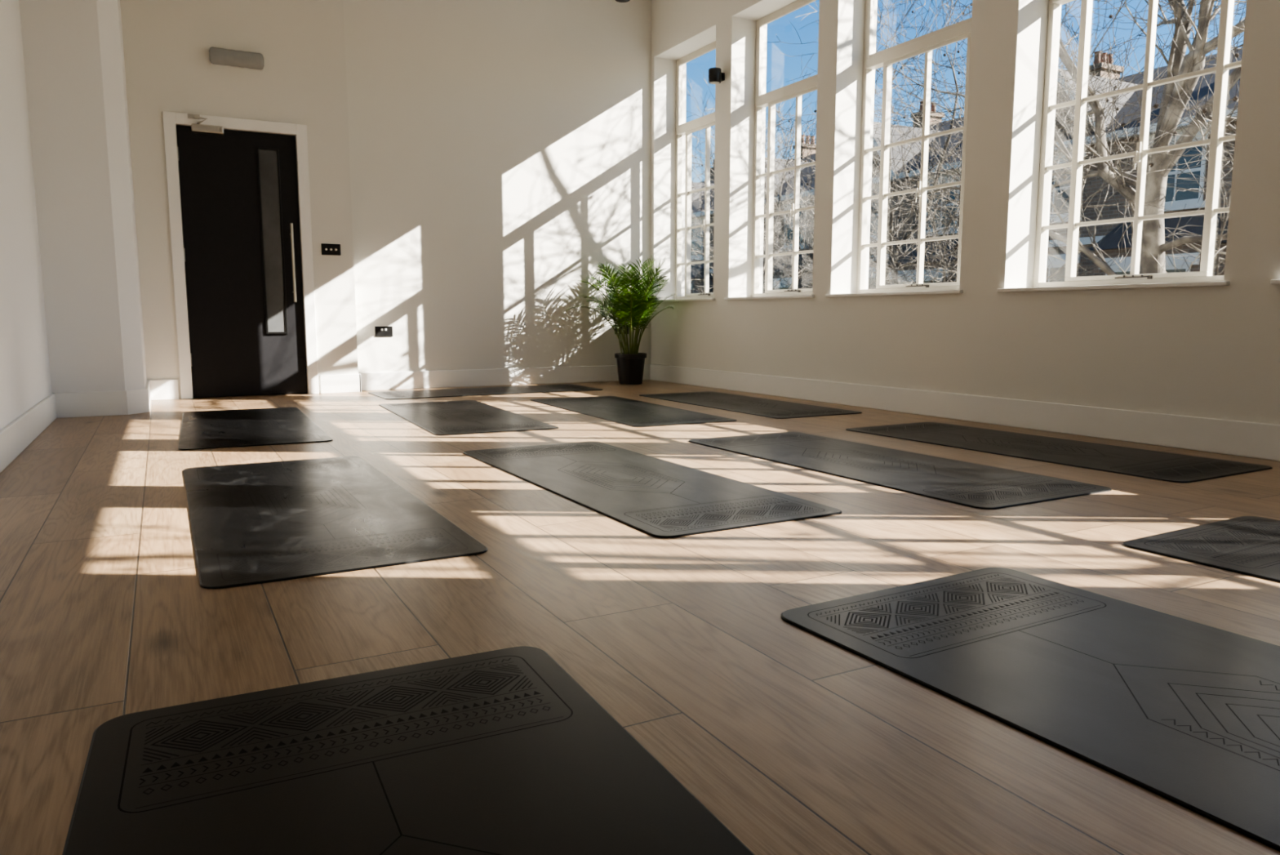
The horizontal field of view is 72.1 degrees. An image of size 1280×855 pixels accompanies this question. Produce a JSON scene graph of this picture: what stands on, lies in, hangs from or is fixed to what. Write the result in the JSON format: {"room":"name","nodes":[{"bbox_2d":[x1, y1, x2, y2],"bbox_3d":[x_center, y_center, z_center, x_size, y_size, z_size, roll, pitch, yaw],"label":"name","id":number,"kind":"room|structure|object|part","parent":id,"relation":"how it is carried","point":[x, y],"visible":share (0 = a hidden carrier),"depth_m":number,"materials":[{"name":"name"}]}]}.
{"room":"exercise studio","nodes":[
{"label":"exercise studio","id":0,"kind":"room"},
{"bbox_2d":[0,0,52,430],"bbox_3d":[-1.684,-1.402,1.415,0.200,3.700,11.580,-4,8,-28],"label":"wall","id":1,"kind":"structure","parent":0,"point":[24,366],"depth_m":4.64,"materials":[{"name":"paint"}]},
{"bbox_2d":[0,393,57,472],"bbox_3d":[-1.264,0.425,1.095,0.018,0.155,10.220,-4,8,-28],"label":"baseboard","id":2,"kind":"structure","parent":1,"relation":"attached to","point":[15,437],"depth_m":4.28,"materials":[{"name":"white paint"}]},
{"bbox_2d":[18,0,146,393],"bbox_3d":[-3.800,-1.980,5.986,0.560,3.700,1.260,-4,8,-28],"label":"wall","id":3,"kind":"structure","parent":0,"point":[73,53],"depth_m":5.51,"materials":[{"name":"paint"}]},
{"bbox_2d":[54,379,151,417],"bbox_3d":[-3.511,-0.211,6.129,0.429,0.155,1.182,0,7,-2],"label":"baseboard","id":4,"kind":"structure","parent":3,"relation":"attached to","point":[78,404],"depth_m":5.66,"materials":[{"name":"white paint"}]},
{"bbox_2d":[120,0,358,399],"bbox_3d":[-3.174,-2.104,6.965,1.640,3.700,0.320,-4,8,-28],"label":"wall","id":5,"kind":"structure","parent":0,"point":[302,81],"depth_m":6.76,"materials":[{"name":"paint"}]},
{"bbox_2d":[208,47,264,71],"bbox_3d":[-3.071,-2.812,6.704,0.380,0.124,0.082,-4,8,-28],"label":"emergency light","id":6,"kind":"object","parent":5,"relation":"attached to","point":[217,56],"visible":1,"depth_m":6.68,"materials":[{"name":"white plastic"}]},
{"bbox_2d":[162,111,319,399],"bbox_3d":[-3.130,-1.320,6.961,1.010,2.145,0.142,-4,8,-28],"label":"trim","id":7,"kind":"structure","parent":5,"relation":"attached to","point":[171,119],"depth_m":6.80,"materials":[{"name":"white paint"}]},
{"bbox_2d":[176,113,306,397],"bbox_3d":[-3.086,-1.309,6.870,0.850,2.134,0.233,-4,8,-28],"label":"door","id":8,"kind":"structure","parent":5,"relation":"in","point":[239,189],"depth_m":6.93,"materials":[{"name":"grey laminate"}]},
{"bbox_3d":[-3.298,-2.315,6.600,0.191,0.068,0.071,3,8,19],"label":"closer arm","id":9,"kind":"part","parent":8,"relation":"part of","materials":[{"name":"metal"}]},
{"bbox_3d":[-2.930,-1.475,7.013,0.130,1.420,0.008,-4,8,-28],"label":"vision panel","id":10,"kind":"part","parent":8,"relation":"part of","materials":[{"name":"clear glass"}]},
{"bbox_3d":[-2.789,-1.321,7.070,0.021,0.620,0.075,-4,8,-28],"label":"pull handle","id":11,"kind":"part","parent":8,"relation":"part of","materials":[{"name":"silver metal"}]},
{"bbox_2d":[320,243,340,255],"bbox_3d":[-2.527,-1.456,7.201,0.150,0.090,0.027,-4,8,-28],"label":"light switch","id":12,"kind":"object","parent":5,"relation":"attached to","point":[326,249],"visible":1,"depth_m":7.20,"materials":[{"name":"black plastic"}]},
{"bbox_2d":[343,0,651,373],"bbox_3d":[-1.052,-2.256,8.171,3.250,3.700,0.200,-4,8,-28],"label":"wall","id":13,"kind":"structure","parent":0,"point":[500,150],"depth_m":7.92,"materials":[{"name":"paint"}]},
{"bbox_2d":[374,326,392,336],"bbox_3d":[-2.211,-0.828,7.598,0.150,0.088,0.013,-4,8,-28],"label":"power socket","id":14,"kind":"object","parent":13,"relation":"attached to","point":[379,331],"visible":1,"depth_m":7.59,"materials":[{"name":"black plastic"}]},
{"bbox_2d":[149,364,649,399],"bbox_3d":[-1.808,-0.422,7.797,4.432,0.155,0.138,-4,8,-28],"label":"baseboard","id":15,"kind":"structure","parent":13,"relation":"attached to","point":[530,375],"depth_m":7.90,"materials":[{"name":"white paint"}]},
{"bbox_2d":[614,324,628,333],"bbox_3d":[-0.179,-0.966,8.688,0.150,0.088,0.013,-4,8,-28],"label":"power socket","id":16,"kind":"object","parent":13,"relation":"attached to","point":[624,325],"visible":0.23,"depth_m":8.69,"materials":[{"name":"black plastic"}]},
{"bbox_2d":[0,379,1279,854],"bbox_3d":[0.704,0.345,2.822,5.520,0.120,11.780,-4,8,-28],"label":"floor","id":17,"kind":"structure","parent":0,"point":[797,741],"depth_m":1.96,"materials":[{"name":"brown wood"}]},
{"bbox_2d":[177,407,333,449],"bbox_3d":[-2.304,-0.017,5.182,0.710,0.005,1.870,-4,8,-26],"label":"yoga mat","id":18,"kind":"object","parent":17,"relation":"on","point":[220,428],"visible":1,"depth_m":4.96,"materials":[{"name":"grey rubber"}]},
{"bbox_2d":[182,456,488,588],"bbox_3d":[-1.156,0.254,3.035,0.710,0.005,1.870,-4,8,-28],"label":"yoga mat","id":19,"kind":"object","parent":17,"relation":"on","point":[251,523],"visible":1,"depth_m":2.72,"materials":[{"name":"grey rubber"}]},
{"bbox_2d":[62,645,755,854],"bbox_3d":[-0.114,0.546,0.723,0.735,0.005,1.870,-4,8,-26],"label":"yoga mat","id":20,"kind":"object","parent":17,"relation":"on","point":[503,751],"visible":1,"depth_m":1.21,"materials":[{"name":"grey rubber"}]},
{"bbox_2d":[378,400,559,435],"bbox_3d":[-1.175,-0.082,5.697,0.710,0.005,1.870,-3,8,-26],"label":"yoga mat","id":21,"kind":"object","parent":17,"relation":"on","point":[461,416],"visible":1,"depth_m":5.47,"materials":[{"name":"grey rubber"}]},
{"bbox_2d":[368,383,602,399],"bbox_3d":[-1.296,-0.310,7.505,1.870,0.005,0.710,-4,8,-29],"label":"yoga mat","id":22,"kind":"object","parent":17,"relation":"on","point":[405,394],"visible":1,"depth_m":7.43,"materials":[{"name":"grey rubber"}]},
{"bbox_2d":[565,254,675,384],"bbox_3d":[-0.178,-1.001,8.143,0.948,1.217,0.904,-4,8,-28],"label":"potted palm","id":23,"kind":"object","parent":17,"relation":"on","point":[629,308],"visible":1,"depth_m":8.18,"materials":[{"name":"green plant"}]},
{"bbox_2d":[614,352,646,384],"bbox_3d":[-0.088,-0.558,8.338,0.304,0.288,0.304,-4,8,-28],"label":"pot","id":24,"kind":"object","parent":23,"relation":"attached to","point":[630,366],"depth_m":8.24,"materials":[{"name":"black plastic"}]},
{"bbox_2d":[530,395,737,426],"bbox_3d":[-0.121,-0.128,6.059,0.710,0.005,1.870,-4,8,-26],"label":"yoga mat","id":25,"kind":"object","parent":17,"relation":"on","point":[631,412],"visible":1,"depth_m":5.89,"materials":[{"name":"grey rubber"}]},
{"bbox_2d":[463,441,841,537],"bbox_3d":[-0.084,0.195,3.508,0.710,0.005,1.870,-4,8,-29],"label":"yoga mat","id":26,"kind":"object","parent":17,"relation":"on","point":[654,496],"visible":1,"depth_m":3.20,"materials":[{"name":"grey rubber"}]},
{"bbox_2d":[639,391,862,418],"bbox_3d":[0.733,-0.180,6.473,0.710,0.005,1.870,-4,8,-28],"label":"yoga mat","id":27,"kind":"object","parent":17,"relation":"on","point":[771,408],"visible":1,"depth_m":6.27,"materials":[{"name":"grey rubber"}]},
{"bbox_2d":[688,431,1111,509],"bbox_3d":[0.996,0.147,3.884,0.710,0.005,1.870,-4,8,-29],"label":"yoga mat","id":28,"kind":"object","parent":17,"relation":"on","point":[978,486],"visible":1,"depth_m":3.60,"materials":[{"name":"grey rubber"}]},
{"bbox_2d":[781,567,1279,851],"bbox_3d":[1.065,0.478,1.265,0.731,0.005,1.870,-4,8,-30],"label":"yoga mat","id":29,"kind":"object","parent":17,"relation":"on","point":[1186,712],"visible":1,"depth_m":1.58,"materials":[{"name":"grey rubber"}]},
{"bbox_2d":[845,421,1272,482],"bbox_3d":[1.916,0.089,4.344,0.710,0.005,1.870,-4,8,-30],"label":"yoga mat","id":30,"kind":"object","parent":17,"relation":"on","point":[1148,464],"visible":1,"depth_m":4.09,"materials":[{"name":"grey rubber"}]},
{"bbox_2d":[1123,515,1279,582],"bbox_3d":[2.109,0.405,1.842,0.710,0.005,1.870,-4,8,-30],"label":"yoga mat","id":31,"kind":"object","parent":17,"relation":"on","point":[1250,545],"visible":1,"depth_m":2.44,"materials":[{"name":"grey rubber"}]},
{"bbox_2d":[650,0,1279,424],"bbox_3d":[2.926,-1.715,3.887,0.360,3.700,11.580,-4,8,-28],"label":"wall","id":32,"kind":"structure","parent":0,"point":[1214,351],"depth_m":5.25,"materials":[{"name":"paint"}]},
{"bbox_2d":[655,40,715,302],"bbox_3d":[0.518,-2.355,8.212,0.338,2.335,1.140,-4,8,-28],"label":"window","id":33,"kind":"structure","parent":32,"relation":"in","point":[705,122],"depth_m":8.55,"materials":[{"name":"beige paint"}]},
{"bbox_3d":[0.513,-1.206,8.355,0.328,0.021,1.140,-4,8,-28],"label":"sill","id":34,"kind":"part","parent":33,"relation":"part of","materials":[{"name":"white paint"}]},
{"bbox_3d":[0.590,-1.891,8.310,0.036,0.140,0.020,-4,8,-28],"label":"handle","id":35,"kind":"part","parent":33,"relation":"part of","materials":[{"name":"beige paint"}]},
{"bbox_2d":[708,67,724,84],"bbox_3d":[0.647,-2.969,7.448,0.139,0.114,0.108,-4,8,-28],"label":"wall spotlight","id":36,"kind":"object","parent":32,"relation":"attached to","point":[716,76],"visible":1,"depth_m":7.40,"materials":[{"name":"black plastic"}]},
{"bbox_2d":[724,0,817,299],"bbox_3d":[1.155,-2.207,7.043,0.338,2.335,1.180,-4,8,-28],"label":"window","id":37,"kind":"structure","parent":32,"relation":"in","point":[806,86],"depth_m":7.37,"materials":[{"name":"beige paint"}]},
{"bbox_3d":[1.151,-1.059,7.185,0.328,0.021,1.180,-4,8,-28],"label":"sill","id":38,"kind":"part","parent":37,"relation":"part of","materials":[{"name":"white paint"}]},
{"bbox_3d":[1.227,-1.743,7.141,0.036,0.140,0.020,-4,8,-28],"label":"handle","id":39,"kind":"part","parent":37,"relation":"part of","materials":[{"name":"beige paint"}]},
{"bbox_2d":[825,0,971,297],"bbox_3d":[1.804,-2.056,5.851,0.338,2.335,1.250,-4,8,-28],"label":"window","id":40,"kind":"structure","parent":32,"relation":"in","point":[962,30],"depth_m":6.13,"materials":[{"name":"beige paint"}]},
{"bbox_3d":[1.800,-0.908,5.994,0.328,0.021,1.250,-4,8,-28],"label":"sill","id":41,"kind":"part","parent":40,"relation":"part of","materials":[{"name":"white paint"}]},
{"bbox_3d":[1.877,-1.592,5.949,0.036,0.140,0.020,-4,8,-28],"label":"handle","id":42,"kind":"part","parent":40,"relation":"part of","materials":[{"name":"beige paint"}]},
{"bbox_2d":[649,363,1279,461],"bbox_3d":[2.807,0.064,3.933,0.018,0.160,11.380,-4,8,-28],"label":"baseboard","id":43,"kind":"structure","parent":32,"relation":"attached to","point":[1228,437],"depth_m":5.03,"materials":[{"name":"white paint"}]},
{"bbox_2d":[996,0,1241,292],"bbox_3d":[2.532,-1.888,4.516,0.338,2.335,1.270,-4,8,-28],"label":"window","id":44,"kind":"structure","parent":32,"relation":"in","point":[1205,277],"depth_m":4.68,"materials":[{"name":"beige paint"}]},
{"bbox_3d":[2.528,-0.739,4.659,0.328,0.021,1.270,-4,8,-28],"label":"sill","id":45,"kind":"part","parent":44,"relation":"part of","materials":[{"name":"white paint"}]},
{"bbox_3d":[2.604,-1.424,4.614,0.036,0.140,0.020,-4,8,-28],"label":"handle","id":46,"kind":"part","parent":44,"relation":"part of","materials":[{"name":"beige paint"}]},
{"bbox_2d":[1270,279,1279,284],"bbox_3d":[3.220,-1.728,3.255,0.338,2.335,1.260,-4,8,-28],"label":"window","id":47,"kind":"structure","parent":32,"relation":"in","point":[1273,281],"depth_m":3.85,"materials":[{"name":"beige paint"}]},
{"bbox_3d":[0.704,-3.460,2.341,5.520,0.150,11.780,-4,8,-28],"label":"ceiling","id":48,"kind":"structure","parent":0,"visible":0},
{"bbox_2d":[615,0,630,2],"bbox_3d":[-0.152,-3.896,7.675,0.140,0.322,0.140,-4,8,-28],"label":"ceiling spotlight","id":49,"kind":"object","parent":48,"relation":"attached to","point":[618,1],"visible":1,"depth_m":7.72,"materials":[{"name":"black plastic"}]},
{"label":"outside","id":50,"kind":"structure","parent":0,"visible":0},
{"bbox_3d":[14.201,-1.036,41.984,55.270,0.200,120.000,-4,8,-28],"label":"street","id":51,"kind":"object","parent":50,"visible":0},
{"bbox_2d":[698,160,714,182],"bbox_3d":[1.917,-6.610,41.632,9.150,10.950,6.000,-4,8,-28],"label":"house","id":52,"kind":"structure","parent":51,"relation":"on","point":[711,171],"depth_m":38.66,"materials":[{"name":"brick"}]},
{"bbox_2d":[690,134,815,293],"bbox_3d":[4.785,-5.945,36.370,9.150,10.950,6.000,-4,8,-28],"label":"house","id":53,"kind":"structure","parent":51,"relation":"on","point":[695,204],"depth_m":32.96,"materials":[{"name":"brick"}]},
{"bbox_3d":[1.350,-5.102,34.604,0.360,9.720,6.000,-4,8,-28],"label":"white trim","id":54,"kind":"part","parent":53,"relation":"part of","materials":[{"name":"paint"}]},
{"bbox_2d":[685,54,944,293],"bbox_3d":[2.938,-3.664,21.023,6.044,10.271,8.298,-4,8,-28],"label":"plane tree","id":55,"kind":"object","parent":51,"relation":"on","point":[805,237],"visible":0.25,"depth_m":20.80,"materials":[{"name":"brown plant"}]},
{"bbox_2d":[762,101,944,292],"bbox_3d":[7.653,-5.280,31.107,9.150,10.950,6.000,-4,8,-28],"label":"house","id":56,"kind":"structure","parent":51,"relation":"on","point":[805,170],"depth_m":28.25,"materials":[{"name":"brick"}]},
{"bbox_3d":[4.218,-4.438,29.342,0.360,9.720,6.000,-4,8,-28],"label":"white trim","id":57,"kind":"part","parent":56,"relation":"part of","materials":[{"name":"paint"}]},
{"bbox_2d":[702,0,1171,293],"bbox_3d":[4.411,-3.177,15.505,5.732,10.688,9.099,-7,10,-42],"label":"plane tree","id":58,"kind":"object","parent":51,"relation":"on","point":[943,154],"visible":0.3,"depth_m":14.59,"materials":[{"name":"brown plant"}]},
{"bbox_2d":[715,0,1246,288],"bbox_3d":[6.055,-3.138,8.429,6.129,12.389,11.695,-4,8,-31],"label":"plane tree","id":59,"kind":"object","parent":51,"relation":"on","point":[1175,97],"visible":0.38,"depth_m":8.96,"materials":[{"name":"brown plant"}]},
{"bbox_2d":[867,51,1124,288],"bbox_3d":[10.521,-4.615,25.845,9.150,10.950,6.000,-4,8,-28],"label":"house","id":60,"kind":"structure","parent":51,"relation":"on","point":[1096,61],"depth_m":23.72,"materials":[{"name":"brick"}]},
{"bbox_3d":[7.086,-3.772,24.079,0.360,9.720,6.000,-4,8,-28],"label":"white trim","id":61,"kind":"part","parent":60,"relation":"part of","materials":[{"name":"paint"}]},
{"bbox_2d":[1045,47,1242,282],"bbox_3d":[13.389,-3.950,20.582,9.150,10.950,6.000,-4,8,-28],"label":"house","id":62,"kind":"structure","parent":51,"relation":"on","point":[1108,243],"depth_m":18.33,"materials":[{"name":"brick"}]}
]}

